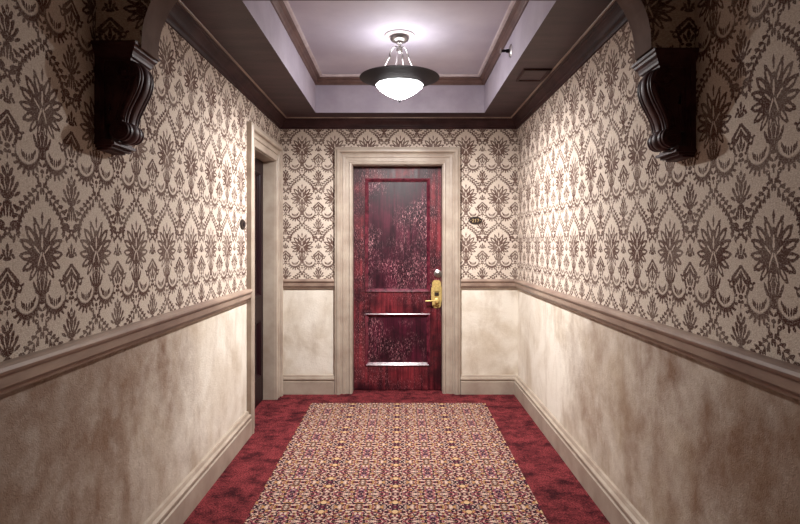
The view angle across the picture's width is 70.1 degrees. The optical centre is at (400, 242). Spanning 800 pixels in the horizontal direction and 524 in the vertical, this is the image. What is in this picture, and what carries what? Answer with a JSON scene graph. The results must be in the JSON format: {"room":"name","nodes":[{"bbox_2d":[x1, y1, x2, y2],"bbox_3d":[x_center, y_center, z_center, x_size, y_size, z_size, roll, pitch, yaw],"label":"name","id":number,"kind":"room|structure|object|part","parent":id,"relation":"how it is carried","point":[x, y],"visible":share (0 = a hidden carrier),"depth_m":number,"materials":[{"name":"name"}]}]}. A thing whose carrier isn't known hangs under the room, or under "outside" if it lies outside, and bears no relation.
{"room":"hotel corridor","nodes":[
{"label":"hotel corridor","id":0,"kind":"room"},
{"bbox_2d":[0,0,279,523],"bbox_3d":[-1.212,-0.086,1.385,0.250,2.875,7.970,0,0,0],"label":"wall","id":1,"kind":"structure","parent":0,"point":[93,241],"depth_m":2.12,"materials":[{"name":"paper"}]},
{"bbox_2d":[91,40,159,154],"bbox_3d":[-1.008,-0.522,2.100,0.161,0.378,0.204,0,0,0],"label":"corbel","id":2,"kind":"object","parent":1,"relation":"attached to","point":[123,81],"visible":1,"depth_m":2.04,"materials":[{"name":"brown wood"}]},
{"bbox_3d":[-1.073,-0.509,2.100,0.032,0.309,0.160,0,0,0],"label":"plate","id":3,"kind":"part","parent":2,"relation":"part of","materials":[{"name":"brown wood"}]},
{"bbox_3d":[-1.051,-0.351,2.100,0.072,0.036,0.164,0,0,0],"label":"foot moulding","id":4,"kind":"part","parent":2,"relation":"part of","materials":[{"name":"brown wood"}]},
{"bbox_2d":[0,289,252,394],"bbox_3d":[-1.065,0.364,0.707,0.044,0.083,6.613,0,0,0],"label":"trim","id":5,"kind":"structure","parent":1,"relation":"attached to","point":[23,370],"depth_m":1.99,"materials":[{"name":"paint"}]},
{"bbox_2d":[143,411,251,523],"bbox_3d":[-1.068,1.267,0.707,0.038,0.168,6.613,0,0,0],"label":"baseboard","id":6,"kind":"structure","parent":1,"relation":"attached to","point":[177,507],"depth_m":3.03,"materials":[{"name":"beige paint"}]},
{"bbox_2d":[240,219,245,229],"bbox_3d":[-1.082,-0.127,3.905,0.014,0.072,0.120,0,0,0],"label":"number plaque","id":7,"kind":"object","parent":1,"relation":"attached to","point":[242,222],"visible":1,"depth_m":3.89,"materials":[{"name":"brown metal"}]},
{"bbox_2d":[247,121,282,433],"bbox_3d":[-1.140,0.247,4.540,0.194,2.208,1.054,0,0,0],"label":"door","id":8,"kind":"structure","parent":1,"relation":"in","point":[264,154],"depth_m":4.85,"materials":[{"name":"beige paint"}]},
{"bbox_3d":[-1.213,-0.070,4.540,0.020,1.038,0.526,0,0,0],"label":"panel","id":9,"kind":"part","parent":8,"relation":"part of","materials":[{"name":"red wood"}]},
{"bbox_3d":[-1.213,0.885,4.540,0.020,0.476,0.526,0,0,0],"label":"panel","id":10,"kind":"part","parent":8,"relation":"part of","materials":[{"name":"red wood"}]},
{"bbox_3d":[-1.190,-0.070,4.540,0.026,1.042,0.530,0,0,0],"label":"panel moulding","id":11,"kind":"part","parent":8,"relation":"part of","materials":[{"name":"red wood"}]},
{"bbox_3d":[-1.190,0.885,4.540,0.026,0.480,0.530,0,0,0],"label":"panel moulding","id":12,"kind":"part","parent":8,"relation":"part of","materials":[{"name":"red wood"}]},
{"bbox_2d":[96,0,694,59],"bbox_3d":[-0.021,-0.905,2.101,2.133,0.418,0.142,0,0,0],"label":"archway","id":13,"kind":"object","parent":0,"point":[653,24],"depth_m":2.03,"materials":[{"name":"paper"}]},
{"bbox_2d":[181,0,611,116],"bbox_3d":[-0.021,-1.319,1.260,2.133,0.410,7.720,0,0,0],"label":"ceiling","id":14,"kind":"structure","parent":0,"point":[342,36],"depth_m":3.77,"materials":[{"name":"white painted plaster"},{"name":"dark brown paint"}]},
{"bbox_2d":[270,1,528,84],"bbox_3d":[-0.008,-1.387,3.747,1.444,0.075,2.253,0,0,0],"label":"trim","id":15,"kind":"structure","parent":14,"relation":"attached to","point":[519,7],"depth_m":4.15,"materials":[{"name":"paint"}]},
{"bbox_2d":[359,29,439,102],"bbox_3d":[-0.010,-1.192,3.900,0.548,0.463,0.548,0,0,0],"label":"ceiling lamp","id":16,"kind":"object","parent":14,"relation":"hanging from","point":[399,82],"visible":1,"depth_m":3.80,"materials":[{"name":"dark bronze"},{"name":"brushed silver"},{"name":"frosted white glass"}]},
{"bbox_3d":[-0.106,-1.229,3.950,0.190,0.249,0.015,0,0,27],"label":"rod","id":17,"kind":"part","parent":16,"relation":"part of","materials":[{"name":"silver metal"}]},
{"bbox_3d":[-0.026,-1.229,3.792,0.016,0.249,0.190,0,0,10],"label":"rod","id":18,"kind":"part","parent":16,"relation":"part of","materials":[{"name":"silver metal"}]},
{"bbox_3d":[-0.010,-1.032,3.900,0.320,0.103,0.320,0,0,0],"label":"lamp shade","id":19,"kind":"part","parent":16,"relation":"part of","materials":[{"name":"white glass"}]},
{"bbox_3d":[-0.010,-1.106,3.900,0.548,0.054,0.548,0,0,0],"label":"dish","id":20,"kind":"part","parent":16,"relation":"part of","materials":[{"name":"brown metal"}]},
{"bbox_3d":[-0.010,-1.418,3.900,0.208,0.012,0.208,0,0,0],"label":"ceiling plate","id":21,"kind":"part","parent":16,"relation":"part of","materials":[{"name":"paint"}]},
{"bbox_3d":[0.074,-1.229,3.969,0.190,0.249,0.016,0,0,-38],"label":"rod","id":22,"kind":"part","parent":16,"relation":"part of","materials":[{"name":"silver metal"}]},
{"bbox_2d":[500,44,511,57],"bbox_3d":[0.679,-1.247,3.700,0.070,0.084,0.084,0,0,0],"label":"sprinkler","id":23,"kind":"object","parent":14,"relation":"attached to","point":[509,51],"visible":1,"depth_m":3.69,"materials":[{"name":"silver metal"}]},
{"bbox_2d":[516,69,551,81],"bbox_3d":[0.875,-1.108,3.770,0.180,0.012,0.260,0,0,0],"label":"ceiling hatch","id":24,"kind":"object","parent":14,"relation":"attached to","point":[527,75],"visible":1,"depth_m":3.77,"materials":[{"name":"brown paint"}]},
{"bbox_3d":[0.875,-1.112,3.770,0.140,0.004,0.220,0,0,0],"label":"hatch panel","id":25,"kind":"part","parent":24,"relation":"part of","materials":[{"name":"brown paint"}]},
{"bbox_2d":[183,390,609,523],"bbox_3d":[-0.021,1.401,1.260,2.633,0.100,8.220,0,0,0],"label":"floor","id":26,"kind":"structure","parent":0,"point":[560,496],"depth_m":3.61,"materials":[{"name":"red carpet"}]},
{"bbox_2d":[244,403,547,523],"bbox_3d":[-0.023,1.347,1.292,1.458,0.008,6.983,0,0,0],"label":"carpet runner","id":27,"kind":"object","parent":26,"relation":"on","point":[343,463],"visible":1,"depth_m":3.33,"materials":[{"name":"multicoloured carpet"}]},
{"bbox_2d":[280,129,516,374],"bbox_3d":[-0.021,-0.086,5.245,2.133,2.875,0.250,0,0,0],"label":"wall","id":28,"kind":"structure","parent":0,"point":[488,157],"depth_m":5.12,"materials":[{"name":"paper"}]},
{"bbox_2d":[283,375,334,394],"bbox_3d":[-0.842,1.267,5.101,0.491,0.168,0.038,0,0,0],"label":"baseboard","id":29,"kind":"structure","parent":28,"relation":"attached to","point":[292,384],"depth_m":5.08,"materials":[{"name":"beige paint"}]},
{"bbox_2d":[283,279,334,287],"bbox_3d":[-0.842,0.364,5.098,0.491,0.083,0.044,0,0,0],"label":"trim","id":30,"kind":"structure","parent":28,"relation":"attached to","point":[287,283],"depth_m":5.09,"materials":[{"name":"paint"}]},
{"bbox_2d":[335,147,459,394],"bbox_3d":[-0.032,0.247,5.173,1.121,2.208,0.194,0,0,0],"label":"door","id":31,"kind":"structure","parent":28,"relation":"in","point":[397,209],"depth_m":5.22,"materials":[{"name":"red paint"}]},
{"bbox_3d":[-0.032,-0.070,5.223,0.597,1.042,0.026,0,0,0],"label":"panel moulding","id":32,"kind":"part","parent":31,"relation":"part of","materials":[{"name":"red wood"}]},
{"bbox_3d":[-0.032,0.885,5.223,0.597,0.480,0.026,0,0,0],"label":"panel moulding","id":33,"kind":"part","parent":31,"relation":"part of","materials":[{"name":"red wood"}]},
{"bbox_3d":[-0.032,-0.070,5.246,0.593,1.038,0.020,0,0,0],"label":"panel","id":34,"kind":"part","parent":31,"relation":"part of","materials":[{"name":"red wood"}]},
{"bbox_3d":[-0.032,0.885,5.246,0.593,0.476,0.020,0,0,0],"label":"panel","id":35,"kind":"part","parent":31,"relation":"part of","materials":[{"name":"red wood"}]},
{"bbox_3d":[0.326,0.467,5.215,0.100,0.256,0.010,0,0,0],"label":"lock plate","id":36,"kind":"part","parent":31,"relation":"part of","materials":[{"name":"gold metal"}]},
{"bbox_2d":[469,217,481,224],"bbox_3d":[0.668,-0.201,5.115,0.120,0.072,0.014,0,0,0],"label":"number plaque","id":37,"kind":"object","parent":28,"relation":"attached to","point":[473,220],"visible":1,"depth_m":5.11,"materials":[{"name":"brown metal"}]},
{"bbox_2d":[517,0,799,523],"bbox_3d":[1.171,-0.086,1.385,0.250,2.875,7.970,0,0,0],"label":"wall","id":38,"kind":"structure","parent":0,"point":[706,244],"depth_m":2.14,"materials":[{"name":"paper"}]},
{"bbox_2d":[165,0,627,128],"bbox_3d":[-0.021,-1.067,3.646,2.133,0.093,2.948,0,0,0],"label":"trim","id":39,"kind":"structure","parent":38,"relation":"attached to","point":[614,18],"depth_m":3.77,"materials":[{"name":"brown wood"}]},
{"bbox_2d":[460,375,648,523],"bbox_3d":[0.789,1.267,1.260,0.513,0.168,7.720,0,0,0],"label":"baseboard","id":40,"kind":"structure","parent":38,"relation":"attached to","point":[609,499],"depth_m":3.50,"materials":[{"name":"beige paint"}]},
{"bbox_2d":[460,279,799,399],"bbox_3d":[0.789,0.364,1.260,0.513,0.083,7.720,0,0,0],"label":"trim","id":41,"kind":"structure","parent":38,"relation":"attached to","point":[781,376],"depth_m":2.06,"materials":[{"name":"paint"}]},
{"bbox_2d":[631,48,698,161],"bbox_3d":[0.967,-0.496,2.100,0.161,0.378,0.204,0,0,0],"label":"corbel","id":42,"kind":"object","parent":38,"relation":"attached to","point":[666,91],"visible":1,"depth_m":2.04,"materials":[{"name":"brown wood"}]},
{"bbox_3d":[1.010,-0.325,2.100,0.072,0.036,0.164,0,0,0],"label":"foot moulding","id":43,"kind":"part","parent":42,"relation":"part of","materials":[{"name":"brown wood"}]},
{"bbox_3d":[1.032,-0.483,2.100,0.032,0.309,0.160,0,0,0],"label":"plate","id":44,"kind":"part","parent":42,"relation":"part of","materials":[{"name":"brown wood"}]}
]}

